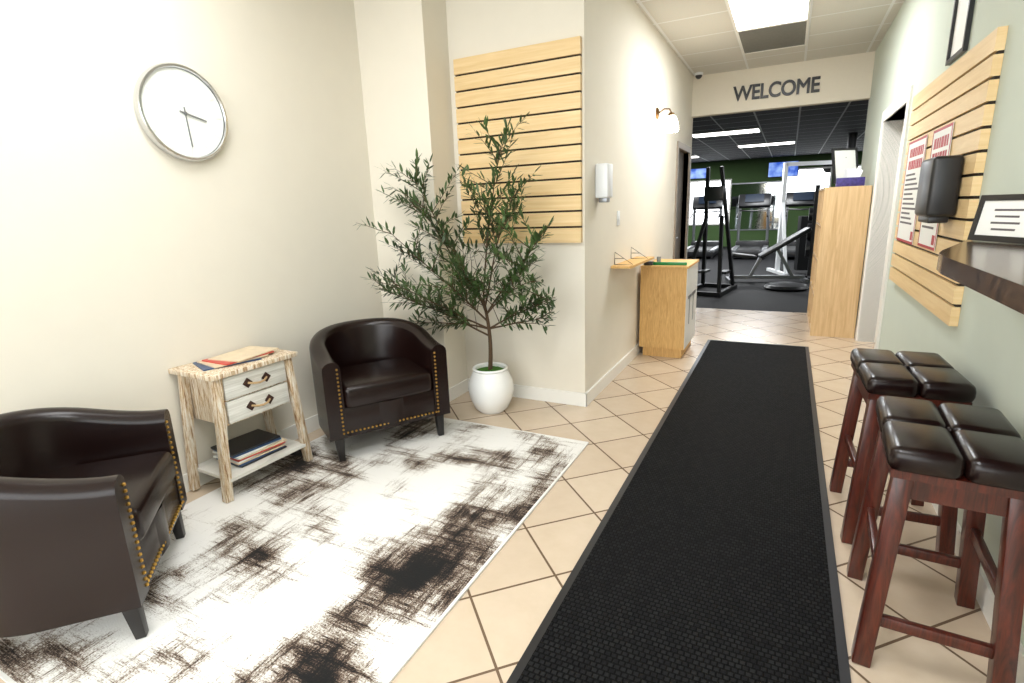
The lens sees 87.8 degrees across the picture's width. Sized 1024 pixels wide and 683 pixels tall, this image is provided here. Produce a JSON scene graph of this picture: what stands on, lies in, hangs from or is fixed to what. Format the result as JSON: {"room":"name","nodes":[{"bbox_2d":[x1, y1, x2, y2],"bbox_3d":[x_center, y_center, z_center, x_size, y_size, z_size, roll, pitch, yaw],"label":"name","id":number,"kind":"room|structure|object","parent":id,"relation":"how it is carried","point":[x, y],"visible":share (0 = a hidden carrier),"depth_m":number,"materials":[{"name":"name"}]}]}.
{"room":"gym lobby","nodes":[
{"label":"gym lobby","id":0,"kind":"room"},
{"bbox_2d":[0,0,383,474],"bbox_3d":[-2.414,-0.368,1.511,0.150,2.980,5.800,5,16,26],"label":"wall","id":1,"kind":"structure","parent":0,"point":[136,263],"depth_m":2.69,"materials":[{"name":"beige paint"}]},
{"bbox_2d":[133,62,227,161],"bbox_3d":[-1.651,-1.148,2.679,0.046,0.458,0.458,5,16,26],"label":"wall clock","id":2,"kind":"object","parent":1,"relation":"attached to","point":[180,111],"visible":1,"depth_m":2.65,"materials":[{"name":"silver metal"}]},
{"bbox_2d":[182,414,320,492],"bbox_3d":[-2.290,1.036,1.820,0.014,0.100,5.800,5,16,26],"label":"baseboard","id":3,"kind":"structure","parent":1,"relation":"attached to","point":[312,423],"depth_m":3.43,"materials":[{"name":"beige paint"}]},
{"bbox_2d":[354,0,466,387],"bbox_3d":[-0.758,-1.062,4.078,0.710,2.980,0.440,5,16,26],"label":"wall","id":4,"kind":"structure","parent":0,"point":[403,50],"depth_m":3.74,"materials":[{"name":"beige paint"}]},
{"bbox_2d":[449,388,451,401],"bbox_3d":[-0.723,0.395,4.184,0.544,0.100,0.014,5,16,26],"label":"baseboard","id":5,"kind":"structure","parent":4,"relation":"attached to","point":[450,397],"depth_m":4.08,"materials":[{"name":"beige paint"}]},
{"bbox_2d":[465,378,584,406],"bbox_3d":[0.084,0.387,4.097,1.000,0.100,0.014,5,16,26],"label":"baseboard","id":6,"kind":"structure","parent":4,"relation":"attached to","point":[520,391],"depth_m":4.00,"materials":[{"name":"beige paint"}]},
{"bbox_2d":[0,308,990,682],"bbox_3d":[0.433,0.797,2.802,6.800,0.100,10.460,5,16,26],"label":"floor","id":7,"kind":"structure","parent":0,"point":[486,628],"depth_m":2.33,"materials":[{"name":"beige tile"}]},
{"bbox_2d":[0,416,588,682],"bbox_3d":[-0.803,0.834,2.600,1.644,0.011,2.404,5,16,26],"label":"area rug","id":8,"kind":"object","parent":7,"relation":"on","point":[371,557],"visible":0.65,"depth_m":2.21,"materials":[{"name":"white carpet"}]},
{"bbox_2d":[0,407,186,639],"bbox_3d":[-1.573,0.633,2.000,0.827,0.719,0.819,5,16,26],"label":"armchair","id":9,"kind":"object","parent":8,"relation":"on","point":[92,502],"visible":1,"depth_m":1.75,"materials":[{"name":"brown leather"}]},
{"bbox_2d":[168,346,312,502],"bbox_3d":[-1.471,0.411,2.930,0.377,0.696,0.560,5,16,26],"label":"side table","id":10,"kind":"object","parent":8,"relation":"on","point":[221,392],"visible":0.98,"depth_m":2.81,"materials":[{"name":"beige wood"}]},
{"bbox_2d":[309,318,449,461],"bbox_3d":[-0.854,0.275,3.343,0.792,0.719,0.832,5,16,26],"label":"armchair","id":11,"kind":"object","parent":8,"relation":"on","point":[371,374],"visible":1,"depth_m":3.27,"materials":[{"name":"brown leather"}]},
{"bbox_2d":[353,112,557,413],"bbox_3d":[-0.409,-0.434,3.565,1.452,1.983,0.690,5,16,26],"label":"tree","id":12,"kind":"object","parent":7,"relation":"on","point":[491,387],"visible":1,"depth_m":3.52,"materials":[{"name":"green plant"}]},
{"bbox_2d":[639,259,698,357],"bbox_3d":[1.549,-0.342,5.234,0.427,0.866,0.667,5,16,26],"label":"cabinet","id":13,"kind":"object","parent":7,"relation":"on","point":[668,295],"visible":0.96,"depth_m":4.97,"materials":[{"name":"brown laminate"}]},
{"bbox_2d":[644,256,686,264],"bbox_3d":[1.429,-0.746,4.932,0.380,0.069,0.160,5,16,26],"label":"tray","id":14,"kind":"object","parent":13,"relation":"on","point":[658,262],"visible":0.98,"depth_m":4.92,"materials":[{"name":"green plastic"}]},
{"bbox_2d":[506,339,850,682],"bbox_3d":[0.825,0.865,2.234,0.935,0.010,7.400,5,16,26],"label":"floor mat","id":15,"kind":"object","parent":7,"relation":"on","point":[707,555],"visible":1,"depth_m":2.17,"materials":[{"name":"rubber"}]},
{"bbox_2d":[807,185,872,337],"bbox_3d":[3.593,-0.921,5.911,0.400,1.520,1.180,5,16,26],"label":"cabinet","id":16,"kind":"object","parent":7,"relation":"on","point":[842,217],"visible":1,"depth_m":5.41,"materials":[{"name":"brown wood"}]},
{"bbox_2d":[831,148,858,183],"bbox_3d":[3.418,-1.791,5.476,0.260,0.385,0.143,-2,14,-1],"label":"framed picture","id":17,"kind":"object","parent":16,"relation":"on","point":[843,159],"visible":0.71,"depth_m":5.45,"materials":[{"name":"white paper"}]},
{"bbox_2d":[835,167,864,186],"bbox_3d":[3.369,-1.636,5.293,0.240,0.179,0.120,5,16,26],"label":"box","id":18,"kind":"object","parent":16,"relation":"on","point":[852,177],"visible":0.85,"depth_m":5.26,"materials":[{"name":"cardboard"}]},
{"bbox_2d":[829,348,976,554],"bbox_3d":[1.650,0.448,2.294,0.396,0.734,0.512,5,16,26],"label":"bar stool","id":19,"kind":"object","parent":7,"relation":"on","point":[936,379],"visible":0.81,"depth_m":2.14,"materials":[{"name":"brown wood"}]},
{"bbox_2d":[847,395,1023,682],"bbox_3d":[1.335,0.609,1.690,0.405,0.734,0.518,5,16,26],"label":"bar stool","id":20,"kind":"object","parent":7,"relation":"on","point":[969,459],"visible":1,"depth_m":1.53,"materials":[{"name":"brown wood"}]},
{"bbox_2d":[446,0,591,392],"bbox_3d":[0.070,-1.029,3.822,1.000,2.980,0.150,5,16,26],"label":"wall","id":21,"kind":"structure","parent":0,"point":[558,356],"depth_m":3.75,"materials":[{"name":"beige paint"}]},
{"bbox_2d":[453,36,582,242],"bbox_3d":[0.035,-1.317,3.657,0.930,1.260,0.033,5,16,26],"label":"panel","id":22,"kind":"object","parent":21,"relation":"attached to","point":[541,83],"visible":0.94,"depth_m":3.59,"materials":[{"name":"brown wood"}]},
{"bbox_2d":[592,0,692,385],"bbox_3d":[1.416,-1.488,5.483,0.150,2.980,4.140,5,16,26],"label":"wall","id":23,"kind":"structure","parent":0,"point":[641,73],"depth_m":4.48,"materials":[{"name":"beige paint"}]},
{"bbox_2d":[595,163,612,202],"bbox_3d":[0.645,-1.109,3.727,0.095,0.260,0.120,5,16,26],"label":"soap dispenser","id":24,"kind":"object","parent":23,"relation":"attached to","point":[603,182],"depth_m":3.68,"materials":[{"name":"white plastic"}]},
{"bbox_2d":[585,343,642,406],"bbox_3d":[1.262,0.057,5.260,0.014,0.100,3.234,5,16,26],"label":"baseboard","id":25,"kind":"structure","parent":23,"relation":"attached to","point":[600,385],"depth_m":4.38,"materials":[{"name":"beige paint"}]},
{"bbox_2d":[617,211,619,225],"bbox_3d":[0.855,-0.989,4.263,0.011,0.115,0.070,5,16,26],"label":"switch plate","id":26,"kind":"object","parent":23,"relation":"attached to","point":[618,217],"visible":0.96,"depth_m":4.25,"materials":[{"name":"white plastic"}]},
{"bbox_2d":[611,247,653,268],"bbox_3d":[1.034,-0.724,4.501,0.160,0.121,0.830,5,16,26],"label":"wall shelf","id":27,"kind":"object","parent":23,"relation":"attached to","point":[633,262],"visible":1,"depth_m":4.38,"materials":[{"name":"brown wood"}]},
{"bbox_2d":[656,107,678,132],"bbox_3d":[1.503,-2.145,5.136,0.210,0.235,0.140,5,16,26],"label":"lamp","id":28,"kind":"object","parent":23,"relation":"attached to","point":[671,124],"visible":1,"depth_m":5.09,"materials":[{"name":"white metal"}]},
{"bbox_2d":[673,141,690,258],"bbox_3d":[2.096,-1.405,6.843,0.165,2.120,0.920,5,16,26],"label":"door frame","id":29,"kind":"structure","parent":23,"relation":"attached to","point":[682,149],"depth_m":6.96,"materials":[{"name":"grey wood"}]},
{"bbox_2d":[687,246,809,312],"bbox_3d":[6.106,-1.663,11.936,20.000,0.096,11.540,5,16,26],"label":"floor","id":30,"kind":"structure","parent":0,"point":[751,294],"depth_m":8.67,"materials":[{"name":"grey rubber"}]},
{"bbox_2d":[687,196,722,258],"bbox_3d":[5.248,-3.160,14.559,0.840,1.605,2.000,5,16,26],"label":"treadmill","id":31,"kind":"object","parent":30,"relation":"on","point":[712,246],"visible":0.69,"depth_m":14.86,"materials":[{"name":"black plastic"}]},
{"bbox_2d":[691,166,736,296],"bbox_3d":[3.226,-1.782,8.535,0.620,1.960,1.051,8,17,36],"label":"machine","id":32,"kind":"object","parent":30,"relation":"on","point":[714,193],"visible":0.9,"depth_m":8.45,"materials":[{"name":"metal"}]},
{"bbox_2d":[732,193,771,259],"bbox_3d":[6.318,-3.067,14.024,0.840,1.605,2.000,5,16,26],"label":"treadmill","id":33,"kind":"object","parent":30,"relation":"on","point":[762,200],"visible":0.79,"depth_m":14.33,"materials":[{"name":"black plastic"}]},
{"bbox_2d":[725,227,811,282],"bbox_3d":[4.564,-1.540,9.487,1.310,0.940,0.520,2,14,15],"label":"weight bench","id":34,"kind":"object","parent":30,"relation":"on","point":[778,246],"visible":0.92,"depth_m":9.44,"materials":[{"name":"grey metal"}]},
{"bbox_2d":[764,281,808,291],"bbox_3d":[4.488,-0.916,8.714,0.660,0.105,0.660,5,16,26],"label":"weight plate","id":35,"kind":"object","parent":30,"relation":"on","point":[785,286],"depth_m":8.53,"materials":[{"name":"black plastic"}]},
{"bbox_2d":[781,191,814,256],"bbox_3d":[7.344,-2.978,13.512,0.840,1.605,2.000,5,16,26],"label":"treadmill","id":36,"kind":"object","parent":30,"relation":"on","point":[796,199],"visible":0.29,"depth_m":13.81,"materials":[{"name":"black plastic"}]},
{"bbox_2d":[766,160,831,274],"bbox_3d":[5.816,-2.380,10.271,1.235,2.105,1.000,0,14,7],"label":"cable machine","id":37,"kind":"object","parent":30,"relation":"on","point":[801,261],"visible":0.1,"depth_m":10.27,"materials":[{"name":"white painted metal"},{"name":"black plastic"},{"name":"black metal"}]},
{"bbox_2d":[805,185,819,280],"bbox_3d":[5.399,-1.947,9.528,0.544,1.650,0.544,-6,15,-17],"label":"rack","id":38,"kind":"object","parent":30,"relation":"on","point":[809,246],"visible":0.62,"depth_m":9.48,"materials":[{"name":"black metal"}]},
{"bbox_2d":[847,133,857,147],"bbox_3d":[7.069,-2.980,11.279,0.170,2.699,0.170,5,16,26],"label":"column","id":39,"kind":"structure","parent":30,"relation":"on","point":[852,140],"depth_m":10.93,"materials":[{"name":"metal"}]},
{"bbox_2d":[634,0,904,75],"bbox_3d":[0.352,-2.205,2.116,6.800,0.100,10.580,5,16,26],"label":"ceiling","id":40,"kind":"structure","parent":0,"point":[699,35],"depth_m":5.11,"materials":[{"name":"tile"}]},
{"bbox_2d":[695,72,702,78],"bbox_3d":[2.319,-3.303,6.604,0.100,0.084,0.100,5,16,26],"label":"security camera","id":41,"kind":"structure","parent":40,"relation":"attached to","point":[698,75],"depth_m":6.57,"materials":[{"name":"white plastic"}]},
{"bbox_2d":[725,0,811,31],"bbox_3d":[2.107,-2.762,4.355,0.610,0.015,1.220,5,16,26],"label":"ceiling light panel","id":42,"kind":"object","parent":40,"relation":"attached to","point":[745,15],"visible":1,"depth_m":4.54,"materials":[{"name":"white plastic"}]},
{"bbox_2d":[736,20,808,54],"bbox_3d":[2.585,-3.005,5.269,0.610,0.015,0.900,5,16,26],"label":"ceiling vent","id":43,"kind":"object","parent":40,"relation":"in","point":[783,36],"visible":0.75,"depth_m":5.24,"materials":[{"name":"grey metal"}]},
{"bbox_2d":[688,151,862,245],"bbox_3d":[8.602,-4.457,16.447,20.000,2.980,0.224,5,16,26],"label":"wall","id":44,"kind":"structure","parent":0,"point":[746,170],"depth_m":16.80,"materials":[{"name":"green paint"}]},
{"bbox_2d":[690,168,705,179],"bbox_3d":[6.085,-5.475,17.349,0.550,0.340,0.062,5,16,26],"label":"wall-mounted tv","id":45,"kind":"object","parent":44,"relation":"attached to","point":[698,173],"visible":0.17,"depth_m":17.32,"materials":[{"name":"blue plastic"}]},
{"bbox_2d":[688,179,731,224],"bbox_3d":[6.460,-4.542,17.420,1.300,1.430,0.030,5,16,26],"label":"window","id":46,"kind":"structure","parent":44,"relation":"in","point":[696,188],"depth_m":17.46,"materials":[{"name":"white glass"}]},
{"bbox_2d":[730,181,781,230],"bbox_3d":[7.726,-4.274,16.836,1.560,1.480,0.020,5,16,26],"label":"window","id":47,"kind":"structure","parent":44,"relation":"attached to","point":[756,220],"depth_m":16.85,"materials":[{"name":"glass"}]},
{"bbox_2d":[767,160,798,177],"bbox_3d":[8.285,-5.264,16.255,0.840,0.460,0.062,5,16,26],"label":"wall-mounted tv","id":48,"kind":"object","parent":44,"relation":"attached to","point":[775,169],"visible":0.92,"depth_m":16.27,"materials":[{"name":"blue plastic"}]},
{"bbox_2d":[786,166,831,192],"bbox_3d":[8.934,-4.748,16.073,1.220,0.960,0.030,5,16,26],"label":"window","id":49,"kind":"structure","parent":44,"relation":"in","point":[807,179],"depth_m":16.02,"materials":[{"name":"white glass"}]},
{"bbox_2d":[691,100,868,162],"bbox_3d":[6.029,-4.531,11.282,20.000,0.380,11.420,5,16,26],"label":"ceiling","id":50,"kind":"structure","parent":0,"point":[819,129],"depth_m":10.30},
{"bbox_2d":[692,128,760,137],"bbox_3d":[4.068,-3.975,10.148,1.220,0.015,0.610,5,16,26],"label":"ceiling light panel","id":51,"kind":"object","parent":50,"relation":"attached to","point":[728,132],"visible":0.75,"depth_m":10.10,"materials":[{"name":"white plastic"}]},
{"bbox_2d":[737,141,795,147],"bbox_3d":[5.956,-4.617,12.469,1.220,0.015,0.610,5,16,26],"label":"ceiling light panel","id":52,"kind":"object","parent":50,"relation":"attached to","point":[766,144],"visible":1,"depth_m":12.43,"materials":[{"name":"white plastic"}]},
{"bbox_2d":[692,51,875,117],"bbox_3d":[3.210,-3.081,6.452,1.940,0.480,0.120,5,16,26],"label":"wall","id":53,"kind":"structure","parent":0,"point":[846,78],"depth_m":6.35,"materials":[{"name":"paint"}]},
{"bbox_2d":[733,76,820,100],"bbox_3d":[3.168,-3.037,6.407,0.944,0.176,0.017,5,16,26],"label":"sign","id":54,"kind":"object","parent":53,"relation":"attached to","point":[799,83],"visible":1,"depth_m":6.37,"materials":[{"name":"black plastic"}]},
{"bbox_2d":[856,0,1023,646],"bbox_3d":[1.887,-0.609,1.854,0.180,2.980,10.380,5,16,26],"label":"wall","id":55,"kind":"structure","parent":0,"point":[980,347],"depth_m":2.36,"materials":[{"name":"paint"}]},
{"bbox_2d":[855,85,913,348],"bbox_3d":[3.267,-0.915,4.581,0.195,2.170,1.350,5,16,26],"label":"door frame","id":56,"kind":"structure","parent":55,"relation":"attached to","point":[900,101],"depth_m":4.98,"materials":[{"name":"white paint"}]},
{"bbox_2d":[889,25,1008,325],"bbox_3d":[2.354,-0.855,2.988,0.033,1.220,1.690,5,16,26],"label":"panel","id":57,"kind":"object","parent":55,"relation":"attached to","point":[961,93],"visible":0.69,"depth_m":2.51,"materials":[{"name":"brown wood"}]},
{"bbox_2d":[896,134,927,244],"bbox_3d":[2.536,-0.954,3.383,0.004,0.630,0.540,5,16,26],"label":"poster","id":58,"kind":"object","parent":57,"relation":"attached to","point":[908,215],"visible":1,"depth_m":3.37,"materials":[{"name":"white paper"}]},
{"bbox_2d":[917,122,953,250],"bbox_3d":[2.249,-0.813,2.834,0.004,0.620,0.410,5,16,26],"label":"poster","id":59,"kind":"object","parent":57,"relation":"attached to","point":[941,146],"visible":0.6,"depth_m":2.80,"materials":[{"name":"white paper"}]},
{"bbox_2d":[915,155,963,222],"bbox_3d":[2.036,-0.724,2.546,0.114,0.300,0.280,5,16,26],"label":"dispenser","id":60,"kind":"object","parent":57,"relation":"attached to","point":[938,189],"depth_m":2.44,"materials":[{"name":"black plastic"}]},
{"bbox_2d":[945,0,974,65],"bbox_3d":[2.291,-1.688,2.701,0.020,0.460,0.340,5,16,26],"label":"framed picture","id":61,"kind":"object","parent":55,"relation":"attached to","point":[961,24],"visible":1,"depth_m":2.74,"materials":[{"name":"white paper"}]},
{"bbox_2d":[932,503,1023,682],"bbox_3d":[1.216,1.104,1.026,0.014,0.100,7.560,5,16,26],"label":"baseboard","id":62,"kind":"structure","parent":55,"relation":"attached to","point":[984,596],"depth_m":1.83,"materials":[{"name":"beige paint"}]},
{"bbox_2d":[936,240,1023,314],"bbox_3d":[0.580,0.318,-0.039,0.318,0.300,5.410,5,16,26],"label":"shelf","id":63,"kind":"object","parent":55,"relation":"attached to","point":[994,271],"visible":0.87,"depth_m":1.31,"materials":[{"name":"brown wood"}]},
{"bbox_2d":[967,194,1023,243],"bbox_3d":[1.691,-0.419,1.816,0.041,0.160,0.270,-1,14,4],"label":"frame","id":64,"kind":"object","parent":63,"relation":"on","point":[998,218],"visible":0.98,"depth_m":1.84,"materials":[{"name":"white paper"}]}
]}

